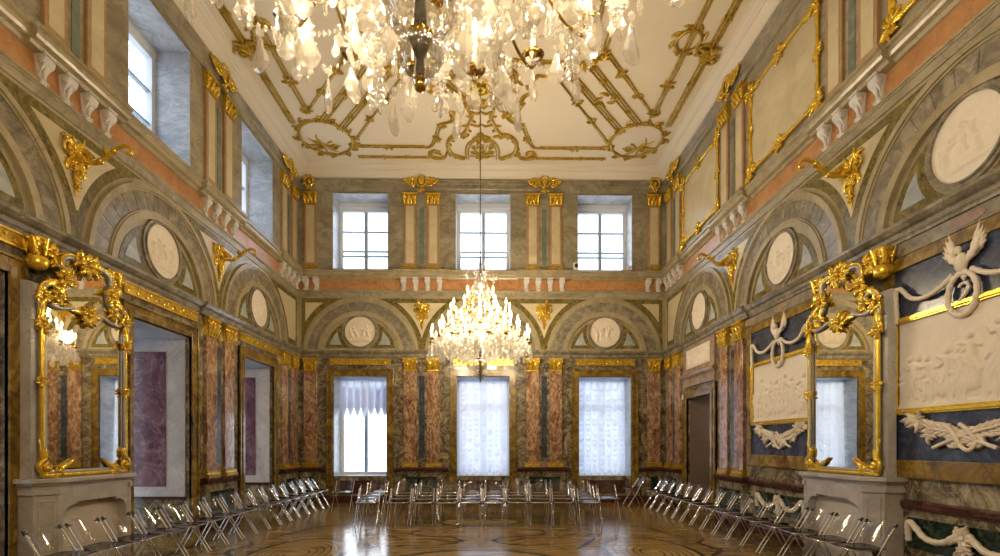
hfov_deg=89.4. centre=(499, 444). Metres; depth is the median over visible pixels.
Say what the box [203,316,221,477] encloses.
pilaster
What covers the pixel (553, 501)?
folding chair
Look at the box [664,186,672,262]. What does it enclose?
pilaster
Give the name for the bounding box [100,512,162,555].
folding chair
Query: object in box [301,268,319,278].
trim
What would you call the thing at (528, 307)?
trim
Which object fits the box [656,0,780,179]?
trim
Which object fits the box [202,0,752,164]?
ceiling
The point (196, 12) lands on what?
trim
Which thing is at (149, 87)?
window
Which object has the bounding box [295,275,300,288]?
bracket
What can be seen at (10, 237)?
frieze
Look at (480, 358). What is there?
crystal chandelier
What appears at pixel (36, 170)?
trim
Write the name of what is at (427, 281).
bracket
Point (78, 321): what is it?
wall mirror
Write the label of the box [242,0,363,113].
trim
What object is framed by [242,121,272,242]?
trim
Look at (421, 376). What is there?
trim
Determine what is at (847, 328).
wall mirror
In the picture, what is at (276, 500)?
folding chair
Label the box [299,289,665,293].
trim
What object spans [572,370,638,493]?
trim
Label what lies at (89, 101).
bracket
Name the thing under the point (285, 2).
candle
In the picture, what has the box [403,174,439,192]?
cartouche
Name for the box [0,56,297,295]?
trim
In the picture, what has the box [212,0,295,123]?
trim
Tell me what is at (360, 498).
folding chair
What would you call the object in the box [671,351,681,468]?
pilaster
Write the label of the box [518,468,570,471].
trim
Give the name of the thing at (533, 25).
candle
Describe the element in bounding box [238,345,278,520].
trim
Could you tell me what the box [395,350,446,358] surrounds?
trim
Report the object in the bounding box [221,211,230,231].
bracket
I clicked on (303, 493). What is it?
folding chair
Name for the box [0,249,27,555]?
trim
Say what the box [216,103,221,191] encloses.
trim
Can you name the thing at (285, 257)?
trim
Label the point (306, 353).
trim
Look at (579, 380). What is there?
window
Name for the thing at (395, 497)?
folding chair
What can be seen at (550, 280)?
bracket
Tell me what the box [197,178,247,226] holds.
trim
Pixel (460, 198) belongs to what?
trim
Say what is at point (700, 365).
relief
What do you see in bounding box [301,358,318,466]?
pilaster
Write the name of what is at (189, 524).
folding chair
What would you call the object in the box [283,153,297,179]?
cartouche
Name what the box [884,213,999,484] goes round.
relief
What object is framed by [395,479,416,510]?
folding chair
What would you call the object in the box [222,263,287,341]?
trim
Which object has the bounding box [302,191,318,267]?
pilaster
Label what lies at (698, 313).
roundel
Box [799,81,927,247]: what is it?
trim
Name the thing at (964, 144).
roundel
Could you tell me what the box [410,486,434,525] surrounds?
folding chair
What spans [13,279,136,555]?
fireplace
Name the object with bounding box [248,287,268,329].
roundel
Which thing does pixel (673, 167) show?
cartouche
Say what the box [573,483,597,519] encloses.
folding chair
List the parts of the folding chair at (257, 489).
frame, seat, frame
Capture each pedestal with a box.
[200,475,240,531]
[280,468,300,507]
[300,467,320,502]
[399,467,443,502]
[522,467,566,502]
[644,467,663,502]
[663,467,681,507]
[713,474,748,528]
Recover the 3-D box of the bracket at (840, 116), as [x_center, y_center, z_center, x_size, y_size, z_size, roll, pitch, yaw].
[4.546,-4.303,6.754,0.125,0.345,0.164,0,0,-1]
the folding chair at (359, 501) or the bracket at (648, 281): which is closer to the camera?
the folding chair at (359, 501)
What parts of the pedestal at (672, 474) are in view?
inset panel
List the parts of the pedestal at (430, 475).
inset panel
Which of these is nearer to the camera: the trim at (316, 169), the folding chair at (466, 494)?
the folding chair at (466, 494)
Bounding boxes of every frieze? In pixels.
[0,224,24,250]
[121,280,199,322]
[238,332,277,355]
[329,359,390,364]
[452,359,513,365]
[575,359,635,365]
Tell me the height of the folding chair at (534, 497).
0.746 m
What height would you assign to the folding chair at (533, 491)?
0.746 m
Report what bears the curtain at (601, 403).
hanging from the wall at (447, 208)
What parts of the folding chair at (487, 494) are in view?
seat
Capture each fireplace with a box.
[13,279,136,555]
[798,288,907,555]
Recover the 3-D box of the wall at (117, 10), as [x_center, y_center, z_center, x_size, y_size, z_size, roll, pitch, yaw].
[-5.646,-2.950,5.910,0.720,9.000,15.200,0,0,-1]
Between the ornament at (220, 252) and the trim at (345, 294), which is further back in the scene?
the trim at (345, 294)
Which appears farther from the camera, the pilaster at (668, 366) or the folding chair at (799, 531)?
the pilaster at (668, 366)
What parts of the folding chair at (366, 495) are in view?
frame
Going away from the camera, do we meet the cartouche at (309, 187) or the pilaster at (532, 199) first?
the cartouche at (309, 187)
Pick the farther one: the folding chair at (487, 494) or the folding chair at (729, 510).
the folding chair at (487, 494)
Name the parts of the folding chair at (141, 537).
frame, seat, frame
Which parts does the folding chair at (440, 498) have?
seat, frame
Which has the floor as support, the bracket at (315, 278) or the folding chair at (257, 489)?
the folding chair at (257, 489)
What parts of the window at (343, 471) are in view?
sash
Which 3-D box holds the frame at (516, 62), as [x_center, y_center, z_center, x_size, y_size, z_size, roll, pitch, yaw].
[-0.349,-7.314,7.002,4.264,0.059,5.612,0,0,-1]
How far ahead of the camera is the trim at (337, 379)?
13.82 m
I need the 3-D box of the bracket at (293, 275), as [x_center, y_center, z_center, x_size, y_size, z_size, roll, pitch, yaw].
[-5.337,-4.303,13.026,0.125,0.345,0.164,0,0,-1]
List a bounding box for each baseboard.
[320,496,324,502]
[745,520,803,547]
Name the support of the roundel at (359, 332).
attached to the wall at (447, 208)
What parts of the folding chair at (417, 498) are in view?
frame, seat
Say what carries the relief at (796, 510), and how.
attached to the wall at (973, 495)
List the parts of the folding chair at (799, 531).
frame, seat, frame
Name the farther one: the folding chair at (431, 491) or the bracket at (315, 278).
the bracket at (315, 278)
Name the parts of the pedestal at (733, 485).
inset panel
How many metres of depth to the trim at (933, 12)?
5.86 m
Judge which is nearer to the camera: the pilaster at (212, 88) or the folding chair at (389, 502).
the pilaster at (212, 88)
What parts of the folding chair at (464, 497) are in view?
seat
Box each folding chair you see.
[21,524,101,555]
[64,517,134,555]
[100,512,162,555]
[131,507,187,555]
[157,503,208,555]
[180,499,226,551]
[199,496,242,544]
[217,493,256,538]
[232,490,269,533]
[246,488,280,528]
[258,486,290,524]
[270,484,299,520]
[280,482,308,517]
[289,481,315,513]
[298,479,323,510]
[306,478,329,508]
[331,479,354,511]
[354,486,380,525]
[357,484,381,519]
[363,481,386,515]
[366,479,388,510]
[385,486,412,525]
[389,483,412,519]
[394,481,416,515]
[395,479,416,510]
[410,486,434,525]
[414,484,437,519]
[417,481,438,514]
[419,479,438,510]
[435,486,458,525]
[438,484,460,519]
[440,481,460,514]
[442,479,459,499]
[458,486,481,525]
[461,483,481,519]
[463,481,482,515]
[464,479,481,510]
[482,486,505,525]
[484,481,503,512]
[485,479,502,508]
[485,483,505,519]
[505,486,529,524]
[506,481,524,514]
[506,483,527,519]
[507,479,524,508]
[527,481,546,514]
[528,479,548,508]
[528,486,552,525]
[530,483,551,519]
[549,481,570,514]
[550,479,569,505]
[551,483,573,519]
[551,486,575,524]
[570,479,589,510]
[570,481,593,514]
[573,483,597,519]
[576,486,602,524]
[595,483,620,519]
[623,477,645,506]
[644,478,667,508]
[650,480,674,511]
[657,481,682,514]
[664,483,692,517]
[672,484,701,521]
[681,486,712,524]
[691,489,723,529]
[701,491,737,534]
[713,493,752,539]
[726,496,768,545]
[742,500,787,552]
[759,503,808,555]
[779,508,833,555]
[802,512,863,555]
[829,518,898,555]
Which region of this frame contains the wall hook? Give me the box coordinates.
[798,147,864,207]
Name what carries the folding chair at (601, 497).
on the floor
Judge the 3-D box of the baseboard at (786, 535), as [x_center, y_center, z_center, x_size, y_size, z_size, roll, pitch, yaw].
[4.544,1.460,8.869,0.060,0.180,3.310,0,0,-1]
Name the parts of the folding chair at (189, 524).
leg, frame, leg, seat, frame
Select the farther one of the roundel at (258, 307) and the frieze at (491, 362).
the frieze at (491, 362)
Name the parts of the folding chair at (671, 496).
frame, seat, frame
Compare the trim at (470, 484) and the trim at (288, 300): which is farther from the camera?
the trim at (470, 484)
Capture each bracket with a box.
[34,50,55,87]
[58,71,78,106]
[80,90,98,122]
[100,107,116,137]
[201,195,212,216]
[211,203,221,224]
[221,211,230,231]
[229,219,238,237]
[279,262,286,276]
[284,266,291,280]
[290,271,296,284]
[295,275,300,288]
[302,276,308,289]
[312,276,319,289]
[400,277,406,290]
[412,277,418,290]
[424,277,430,290]
[436,277,441,290]
[523,277,529,290]
[535,278,540,290]
[547,278,552,290]
[559,278,564,290]
[645,278,651,291]
[655,278,661,291]
[663,277,668,290]
[667,273,672,286]
[671,268,677,282]
[676,264,682,278]
[715,225,723,243]
[722,218,730,237]
[729,210,738,230]
[737,202,747,222]
[816,122,831,151]
[831,107,847,137]
[848,90,865,122]
[867,71,885,105]
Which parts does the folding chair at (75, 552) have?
frame, frame, seat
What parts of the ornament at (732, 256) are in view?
hook arm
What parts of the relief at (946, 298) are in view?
gold frame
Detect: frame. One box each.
[348,0,606,68]
[679,127,719,252]
[743,0,823,185]
[879,0,917,43]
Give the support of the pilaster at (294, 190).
attached to the wall at (117, 10)
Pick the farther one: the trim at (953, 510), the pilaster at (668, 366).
the pilaster at (668, 366)
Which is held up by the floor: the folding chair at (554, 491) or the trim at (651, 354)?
the folding chair at (554, 491)
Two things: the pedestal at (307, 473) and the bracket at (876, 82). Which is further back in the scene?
the pedestal at (307, 473)
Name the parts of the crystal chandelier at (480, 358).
arm, arm, stem, suspension rod, lamp shade, arm, arm, arm, arm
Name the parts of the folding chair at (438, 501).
frame, seat, frame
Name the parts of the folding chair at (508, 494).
seat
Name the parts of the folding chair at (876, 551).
frame, seat, frame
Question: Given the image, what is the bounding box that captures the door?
[690,395,709,509]
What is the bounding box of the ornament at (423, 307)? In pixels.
[413,299,429,329]
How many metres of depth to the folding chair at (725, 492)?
9.00 m
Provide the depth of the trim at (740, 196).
9.66 m
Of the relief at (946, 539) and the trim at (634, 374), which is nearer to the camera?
the relief at (946, 539)
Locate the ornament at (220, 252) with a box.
[212,242,256,281]
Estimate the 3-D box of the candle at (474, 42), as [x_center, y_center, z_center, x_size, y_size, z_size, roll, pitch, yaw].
[-0.145,-2.263,2.903,0.026,0.145,0.026,0,0,-13]
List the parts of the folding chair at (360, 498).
seat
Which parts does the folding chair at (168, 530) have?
frame, seat, frame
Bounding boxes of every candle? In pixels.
[283,0,288,7]
[349,18,353,43]
[472,37,476,60]
[531,21,535,45]
[586,0,591,11]
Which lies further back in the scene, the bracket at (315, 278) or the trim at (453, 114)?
the bracket at (315, 278)
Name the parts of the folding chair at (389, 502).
frame, seat, frame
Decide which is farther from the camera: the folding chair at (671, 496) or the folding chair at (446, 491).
the folding chair at (446, 491)
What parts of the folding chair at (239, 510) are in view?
frame, seat, frame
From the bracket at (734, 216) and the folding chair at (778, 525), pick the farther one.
the bracket at (734, 216)
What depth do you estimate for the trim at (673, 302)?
13.15 m
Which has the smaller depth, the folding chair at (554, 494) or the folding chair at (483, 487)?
the folding chair at (483, 487)
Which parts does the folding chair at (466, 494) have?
seat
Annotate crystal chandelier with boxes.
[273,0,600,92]
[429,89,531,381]
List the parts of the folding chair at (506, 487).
frame, seat, frame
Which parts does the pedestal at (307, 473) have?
inset panel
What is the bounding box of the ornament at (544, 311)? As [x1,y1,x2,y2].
[536,299,552,329]
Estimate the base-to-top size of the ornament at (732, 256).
0.745 m
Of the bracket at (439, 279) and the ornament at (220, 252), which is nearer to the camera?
the ornament at (220, 252)
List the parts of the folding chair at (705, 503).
frame, seat, frame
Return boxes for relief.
[679,334,717,387]
[747,299,815,469]
[755,491,803,520]
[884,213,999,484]
[904,517,999,555]
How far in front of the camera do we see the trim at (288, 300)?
12.92 m
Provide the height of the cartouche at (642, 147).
0.073 m
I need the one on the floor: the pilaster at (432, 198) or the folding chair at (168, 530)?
the folding chair at (168, 530)
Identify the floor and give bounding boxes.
[133,503,802,555]
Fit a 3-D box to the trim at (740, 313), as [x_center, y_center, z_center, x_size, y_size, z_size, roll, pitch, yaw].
[4.463,-2.425,9.853,0.190,0.210,1.360,0,0,-1]
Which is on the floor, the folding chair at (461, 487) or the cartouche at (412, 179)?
the folding chair at (461, 487)
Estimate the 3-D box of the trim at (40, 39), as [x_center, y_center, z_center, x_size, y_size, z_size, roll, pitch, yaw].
[-5.181,-4.565,6.278,0.220,0.250,1.440,0,0,-1]
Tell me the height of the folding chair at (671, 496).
0.746 m
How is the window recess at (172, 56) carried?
attached to the wall at (117, 10)
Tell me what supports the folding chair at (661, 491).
on the floor
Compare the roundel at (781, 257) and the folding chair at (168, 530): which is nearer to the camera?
the folding chair at (168, 530)
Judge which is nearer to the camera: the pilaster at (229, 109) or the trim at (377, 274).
the pilaster at (229, 109)
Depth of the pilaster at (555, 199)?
13.57 m
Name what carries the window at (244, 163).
in the wall at (117, 10)
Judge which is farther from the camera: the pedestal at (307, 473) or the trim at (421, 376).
the trim at (421, 376)
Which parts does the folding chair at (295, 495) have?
frame, seat, frame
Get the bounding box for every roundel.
[141,220,182,282]
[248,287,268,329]
[342,316,377,348]
[466,316,500,349]
[588,317,622,349]
[690,290,708,331]
[764,228,798,288]
[925,79,999,190]
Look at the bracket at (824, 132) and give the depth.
7.03 m
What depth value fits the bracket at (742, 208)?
9.32 m
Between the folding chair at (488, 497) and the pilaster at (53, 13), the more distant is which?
the folding chair at (488, 497)
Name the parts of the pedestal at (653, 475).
inset panel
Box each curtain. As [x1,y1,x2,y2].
[340,381,385,417]
[459,381,506,474]
[579,381,624,474]
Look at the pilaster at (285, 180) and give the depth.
12.45 m
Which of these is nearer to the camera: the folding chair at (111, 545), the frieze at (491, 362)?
the folding chair at (111, 545)
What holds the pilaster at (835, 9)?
attached to the wall at (973, 495)
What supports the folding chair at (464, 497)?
on the floor
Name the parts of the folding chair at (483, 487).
frame, seat, frame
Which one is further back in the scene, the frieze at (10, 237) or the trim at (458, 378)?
the trim at (458, 378)
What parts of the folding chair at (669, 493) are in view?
seat, frame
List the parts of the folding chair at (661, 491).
seat, frame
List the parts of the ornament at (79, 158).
hook arm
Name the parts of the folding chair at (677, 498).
frame, seat, frame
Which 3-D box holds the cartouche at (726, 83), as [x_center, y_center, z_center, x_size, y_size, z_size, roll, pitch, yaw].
[4.412,-7.023,9.852,0.094,0.655,0.975,0,0,-1]
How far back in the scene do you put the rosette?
10.31 m
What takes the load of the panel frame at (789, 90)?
attached to the wall at (973, 495)
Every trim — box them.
[0,0,281,259]
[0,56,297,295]
[0,72,141,239]
[0,80,71,234]
[0,200,282,349]
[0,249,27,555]
[20,19,132,123]
[68,0,83,62]
[85,182,216,305]
[120,299,199,552]
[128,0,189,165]
[129,21,155,56]
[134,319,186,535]
[152,0,300,188]
[173,0,307,176]
[182,210,246,307]
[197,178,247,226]
[199,301,245,330]
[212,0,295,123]
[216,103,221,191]
[217,342,222,468]
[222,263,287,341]
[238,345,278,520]
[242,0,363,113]
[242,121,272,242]
[245,358,270,510]
[269,276,296,346]
[276,250,302,275]
[278,340,301,357]
[288,192,290,256]
[288,368,290,462]
[298,292,665,297]
[299,178,664,193]
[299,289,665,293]
[300,162,663,180]
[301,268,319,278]
[301,349,318,357]
[302,298,342,342]
[303,297,416,349]
[317,350,646,358]
[319,269,645,280]
[325,496,394,502]
[326,369,393,494]
[333,193,387,268]
[334,376,385,475]
[339,203,387,208]
[340,480,380,493]
[348,70,461,150]
[358,154,429,159]
[378,298,462,348]
[393,268,448,279]
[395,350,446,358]
[395,468,447,471]
[417,205,426,267]
[417,372,426,461]
[427,298,538,349]
[448,496,517,499]
[450,369,515,489]
[456,194,510,269]
[457,204,508,209]
[457,377,508,475]
[463,480,503,490]
[501,72,614,151]
[501,299,587,349]
[517,269,571,280]
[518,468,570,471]
[519,350,569,358]
[535,156,605,160]
[539,206,548,268]
[539,373,548,461]
[549,299,660,350]
[557,54,641,134]
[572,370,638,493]
[572,496,639,502]
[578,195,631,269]
[578,205,626,210]
[579,377,630,475]
[585,480,624,493]
[595,0,712,117]
[624,300,662,345]
[644,270,663,280]
[646,350,662,358]
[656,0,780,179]
[661,253,684,277]
[661,341,682,358]
[663,0,800,190]
[665,0,742,127]
[666,3,999,297]
[667,280,689,346]
[672,370,673,461]
[673,195,674,256]
[674,267,730,342]
[679,0,963,262]
[679,166,999,348]
[682,381,716,517]
[707,186,752,232]
[709,217,764,310]
[709,306,749,333]
[730,113,734,197]
[730,345,733,467]
[734,192,845,309]
[744,288,812,328]
[746,479,803,492]
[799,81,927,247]
[802,42,896,137]
[845,0,857,78]
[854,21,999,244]
[861,195,999,263]
[900,499,999,522]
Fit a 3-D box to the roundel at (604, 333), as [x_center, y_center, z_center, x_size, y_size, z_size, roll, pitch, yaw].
[2.835,-3.035,13.618,0.940,0.940,0.058,0,0,-1]
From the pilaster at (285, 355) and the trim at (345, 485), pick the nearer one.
the pilaster at (285, 355)
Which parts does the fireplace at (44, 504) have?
firebox panel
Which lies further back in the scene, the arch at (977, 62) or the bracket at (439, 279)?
the bracket at (439, 279)
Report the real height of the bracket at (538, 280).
0.345 m
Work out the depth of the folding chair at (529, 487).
9.93 m
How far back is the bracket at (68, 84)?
6.08 m
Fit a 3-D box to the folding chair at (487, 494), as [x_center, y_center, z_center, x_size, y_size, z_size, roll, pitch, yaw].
[-0.140,1.177,11.334,0.445,0.746,0.536,0,0,-1]
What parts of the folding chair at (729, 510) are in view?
frame, seat, frame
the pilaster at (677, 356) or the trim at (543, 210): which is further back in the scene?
the trim at (543, 210)
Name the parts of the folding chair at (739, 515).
frame, seat, frame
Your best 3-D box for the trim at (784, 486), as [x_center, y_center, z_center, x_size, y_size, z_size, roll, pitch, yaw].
[4.549,0.667,8.869,0.050,0.105,3.310,0,0,-1]
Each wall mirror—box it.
[21,234,133,478]
[802,245,896,476]
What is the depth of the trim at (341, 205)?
14.06 m
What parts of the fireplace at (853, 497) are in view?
firebox panel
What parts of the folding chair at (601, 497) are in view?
frame, seat, frame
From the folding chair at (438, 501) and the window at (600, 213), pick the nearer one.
the folding chair at (438, 501)
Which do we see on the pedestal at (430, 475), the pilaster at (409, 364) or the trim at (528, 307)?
the pilaster at (409, 364)
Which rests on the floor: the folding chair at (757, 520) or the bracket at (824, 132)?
the folding chair at (757, 520)
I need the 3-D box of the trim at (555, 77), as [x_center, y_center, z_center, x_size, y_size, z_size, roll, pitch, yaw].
[1.254,-7.314,11.565,1.828,0.062,3.256,0,0,32]
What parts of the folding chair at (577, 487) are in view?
frame, seat, frame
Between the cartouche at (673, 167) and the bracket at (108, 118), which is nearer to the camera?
the bracket at (108, 118)
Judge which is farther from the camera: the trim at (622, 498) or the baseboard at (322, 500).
the trim at (622, 498)
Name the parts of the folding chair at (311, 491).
frame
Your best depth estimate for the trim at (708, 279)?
11.06 m
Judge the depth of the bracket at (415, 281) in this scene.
13.48 m
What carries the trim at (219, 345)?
attached to the wall at (117, 10)
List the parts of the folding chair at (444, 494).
seat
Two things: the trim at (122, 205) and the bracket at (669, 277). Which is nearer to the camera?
the trim at (122, 205)
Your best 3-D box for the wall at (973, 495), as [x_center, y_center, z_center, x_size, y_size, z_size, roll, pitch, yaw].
[4.979,-2.950,6.081,0.720,9.000,15.200,0,0,-1]
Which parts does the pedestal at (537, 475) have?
inset panel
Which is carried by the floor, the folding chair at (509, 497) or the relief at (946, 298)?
the folding chair at (509, 497)
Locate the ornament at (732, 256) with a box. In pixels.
[697,247,737,286]
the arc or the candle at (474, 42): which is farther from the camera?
the arc
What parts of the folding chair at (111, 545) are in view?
frame, seat, frame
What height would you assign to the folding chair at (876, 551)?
0.746 m
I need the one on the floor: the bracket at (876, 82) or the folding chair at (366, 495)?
the folding chair at (366, 495)
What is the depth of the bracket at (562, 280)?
13.54 m
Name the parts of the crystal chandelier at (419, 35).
arm, arm, arm, stem, lamp shade, lamp shade, arm, arm, arm, arm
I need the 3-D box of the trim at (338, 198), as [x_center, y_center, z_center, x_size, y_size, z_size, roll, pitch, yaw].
[-3.751,-5.735,13.902,1.480,2.030,0.720,0,0,-1]
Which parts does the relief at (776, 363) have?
gold frame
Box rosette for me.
[468,78,492,96]
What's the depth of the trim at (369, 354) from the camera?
13.51 m
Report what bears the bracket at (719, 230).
attached to the wall at (973, 495)
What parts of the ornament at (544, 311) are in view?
hook arm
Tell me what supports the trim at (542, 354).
attached to the wall at (447, 208)
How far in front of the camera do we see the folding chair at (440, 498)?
10.60 m
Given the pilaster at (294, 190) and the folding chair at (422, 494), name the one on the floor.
the folding chair at (422, 494)
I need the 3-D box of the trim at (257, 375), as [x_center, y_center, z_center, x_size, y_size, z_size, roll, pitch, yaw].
[-6.256,-0.195,11.201,1.730,3.490,1.820,0,0,-1]
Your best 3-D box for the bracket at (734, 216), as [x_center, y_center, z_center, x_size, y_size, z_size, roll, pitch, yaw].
[4.498,-4.303,9.694,0.125,0.345,0.164,0,0,-1]
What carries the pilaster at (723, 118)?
attached to the wall at (973, 495)
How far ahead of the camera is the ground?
273.23 m
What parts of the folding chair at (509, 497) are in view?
seat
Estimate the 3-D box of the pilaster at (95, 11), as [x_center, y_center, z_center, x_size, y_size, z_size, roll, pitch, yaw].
[-5.227,-5.711,6.587,0.140,2.050,0.410,0,0,-1]
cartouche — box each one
[210,51,237,93]
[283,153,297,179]
[291,116,359,157]
[302,174,315,189]
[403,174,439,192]
[428,132,536,160]
[526,175,562,193]
[604,119,670,160]
[648,177,661,192]
[665,156,678,182]
[716,62,739,102]
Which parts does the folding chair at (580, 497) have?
frame, seat, frame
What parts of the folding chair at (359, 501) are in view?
frame, seat, frame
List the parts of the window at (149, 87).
sash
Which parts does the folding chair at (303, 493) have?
frame, frame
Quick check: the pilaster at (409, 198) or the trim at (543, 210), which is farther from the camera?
the trim at (543, 210)
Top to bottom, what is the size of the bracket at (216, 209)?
0.345 m
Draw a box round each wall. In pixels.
[0,0,297,555]
[298,191,665,495]
[666,0,999,555]
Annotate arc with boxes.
[437,69,523,109]
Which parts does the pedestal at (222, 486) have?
inset panel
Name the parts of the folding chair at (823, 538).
frame, seat, frame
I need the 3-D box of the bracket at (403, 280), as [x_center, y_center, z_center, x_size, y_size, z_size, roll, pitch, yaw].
[-2.579,-4.303,13.498,0.164,0.345,0.125,0,0,-1]
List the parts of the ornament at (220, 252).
hook arm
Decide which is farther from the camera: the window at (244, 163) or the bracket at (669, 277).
the bracket at (669, 277)
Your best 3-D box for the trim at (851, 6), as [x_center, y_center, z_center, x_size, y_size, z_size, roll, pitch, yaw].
[4.600,-5.590,6.595,0.022,1.680,0.260,0,0,-1]
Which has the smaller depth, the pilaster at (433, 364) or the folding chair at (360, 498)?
the folding chair at (360, 498)
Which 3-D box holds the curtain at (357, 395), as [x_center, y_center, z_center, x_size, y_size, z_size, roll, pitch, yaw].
[-3.751,-1.264,13.977,1.331,1.032,0.088,0,0,-1]
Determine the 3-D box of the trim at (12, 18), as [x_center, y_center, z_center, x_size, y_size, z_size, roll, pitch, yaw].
[-5.211,-4.565,5.917,0.150,0.250,15.200,0,0,-1]
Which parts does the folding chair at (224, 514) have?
frame, seat, frame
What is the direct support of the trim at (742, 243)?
attached to the wall at (973, 495)
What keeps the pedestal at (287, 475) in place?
on the floor
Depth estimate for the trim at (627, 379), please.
13.88 m
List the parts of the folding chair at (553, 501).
frame, seat, frame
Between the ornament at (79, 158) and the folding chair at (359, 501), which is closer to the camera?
the ornament at (79, 158)
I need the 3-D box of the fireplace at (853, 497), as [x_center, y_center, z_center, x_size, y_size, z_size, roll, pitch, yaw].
[4.402,-0.130,6.492,0.420,3.360,1.560,0,0,-1]
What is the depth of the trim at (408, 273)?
13.39 m
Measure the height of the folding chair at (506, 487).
0.746 m
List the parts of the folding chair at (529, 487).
frame, seat, frame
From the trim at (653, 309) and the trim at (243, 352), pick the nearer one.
the trim at (243, 352)
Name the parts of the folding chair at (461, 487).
frame, seat, frame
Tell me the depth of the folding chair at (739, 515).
7.96 m
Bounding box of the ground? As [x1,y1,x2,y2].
[345,458,385,470]
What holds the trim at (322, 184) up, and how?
attached to the wall at (447, 208)
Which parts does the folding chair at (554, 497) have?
seat, frame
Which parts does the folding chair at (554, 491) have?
seat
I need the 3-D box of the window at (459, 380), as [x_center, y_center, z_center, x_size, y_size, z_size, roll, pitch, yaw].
[-0.466,-0.502,14.234,1.396,2.676,0.120,0,0,-1]
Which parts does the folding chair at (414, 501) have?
frame, seat, frame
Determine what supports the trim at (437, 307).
attached to the wall at (447, 208)
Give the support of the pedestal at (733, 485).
on the floor
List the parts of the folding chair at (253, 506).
frame, seat, frame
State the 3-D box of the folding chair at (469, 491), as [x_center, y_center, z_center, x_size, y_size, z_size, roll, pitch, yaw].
[-0.636,1.177,12.055,0.445,0.746,0.536,0,0,-4]
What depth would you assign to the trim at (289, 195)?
12.90 m
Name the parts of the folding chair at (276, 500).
frame, seat, frame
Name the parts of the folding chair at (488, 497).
seat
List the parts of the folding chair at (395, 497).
seat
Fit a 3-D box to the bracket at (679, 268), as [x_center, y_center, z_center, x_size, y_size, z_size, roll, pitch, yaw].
[4.453,-4.303,12.543,0.125,0.345,0.164,0,0,-1]
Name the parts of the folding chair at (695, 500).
frame, seat, frame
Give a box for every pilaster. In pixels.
[40,0,71,51]
[84,0,106,83]
[203,70,220,185]
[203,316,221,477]
[221,94,237,201]
[221,324,237,475]
[280,170,290,254]
[280,350,290,468]
[290,183,299,261]
[290,355,300,467]
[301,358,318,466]
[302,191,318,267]
[402,192,417,268]
[402,358,417,466]
[425,192,440,268]
[425,358,440,466]
[525,193,540,268]
[525,358,540,466]
[548,193,563,268]
[548,358,563,466]
[646,194,661,269]
[646,359,662,466]
[663,356,672,467]
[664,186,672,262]
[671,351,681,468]
[672,173,681,254]
[716,103,730,208]
[716,327,730,474]
[730,81,746,192]
[730,320,746,476]
[826,0,844,98]
[858,0,880,65]
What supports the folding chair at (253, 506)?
on the floor
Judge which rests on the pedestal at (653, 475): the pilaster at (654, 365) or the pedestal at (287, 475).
the pilaster at (654, 365)
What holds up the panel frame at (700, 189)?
attached to the wall at (973, 495)
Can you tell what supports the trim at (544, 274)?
attached to the wall at (447, 208)
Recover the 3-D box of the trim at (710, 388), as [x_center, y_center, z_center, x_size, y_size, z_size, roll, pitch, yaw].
[4.498,0.105,11.454,0.070,2.890,1.800,0,0,-1]
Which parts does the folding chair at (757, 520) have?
frame, seat, frame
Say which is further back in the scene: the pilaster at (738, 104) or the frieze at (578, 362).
the frieze at (578, 362)
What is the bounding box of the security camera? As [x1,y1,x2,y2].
[573,262,578,269]
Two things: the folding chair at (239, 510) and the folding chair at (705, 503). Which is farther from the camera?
the folding chair at (705, 503)
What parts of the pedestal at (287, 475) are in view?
inset panel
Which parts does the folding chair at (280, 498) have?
frame, seat, frame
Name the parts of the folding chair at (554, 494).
seat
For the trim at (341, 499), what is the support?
attached to the wall at (447, 208)
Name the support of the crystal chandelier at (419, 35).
hanging from the ceiling
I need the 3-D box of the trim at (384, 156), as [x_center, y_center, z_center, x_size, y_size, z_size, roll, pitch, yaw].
[-2.693,-7.320,12.843,1.800,0.049,0.183,0,0,-1]
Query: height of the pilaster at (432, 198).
2.050 m
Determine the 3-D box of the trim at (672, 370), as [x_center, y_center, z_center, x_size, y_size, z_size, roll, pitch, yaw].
[4.497,-0.750,13.024,0.022,2.400,0.280,0,0,-1]
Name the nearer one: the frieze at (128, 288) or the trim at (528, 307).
the frieze at (128, 288)
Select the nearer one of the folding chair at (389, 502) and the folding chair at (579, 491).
the folding chair at (389, 502)
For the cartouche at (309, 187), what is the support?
attached to the wall at (447, 208)
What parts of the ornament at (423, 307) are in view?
hook arm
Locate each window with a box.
[129,27,155,134]
[242,158,247,219]
[340,208,387,268]
[341,380,385,473]
[457,209,508,268]
[459,380,507,473]
[578,210,625,269]
[579,380,624,473]
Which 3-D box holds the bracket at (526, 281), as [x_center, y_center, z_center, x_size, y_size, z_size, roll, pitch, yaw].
[0.711,-4.303,13.551,0.164,0.345,0.125,0,0,-1]
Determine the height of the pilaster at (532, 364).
2.916 m
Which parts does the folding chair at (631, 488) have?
seat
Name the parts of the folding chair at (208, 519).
frame, seat, frame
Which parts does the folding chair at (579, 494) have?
seat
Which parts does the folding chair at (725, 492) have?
frame, seat, frame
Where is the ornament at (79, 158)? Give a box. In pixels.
[60,131,133,195]
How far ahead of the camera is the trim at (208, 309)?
9.46 m
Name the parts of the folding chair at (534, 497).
frame, seat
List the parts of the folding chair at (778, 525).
frame, seat, frame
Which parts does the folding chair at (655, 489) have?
seat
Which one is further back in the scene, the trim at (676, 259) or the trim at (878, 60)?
the trim at (676, 259)
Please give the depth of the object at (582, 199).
13.88 m

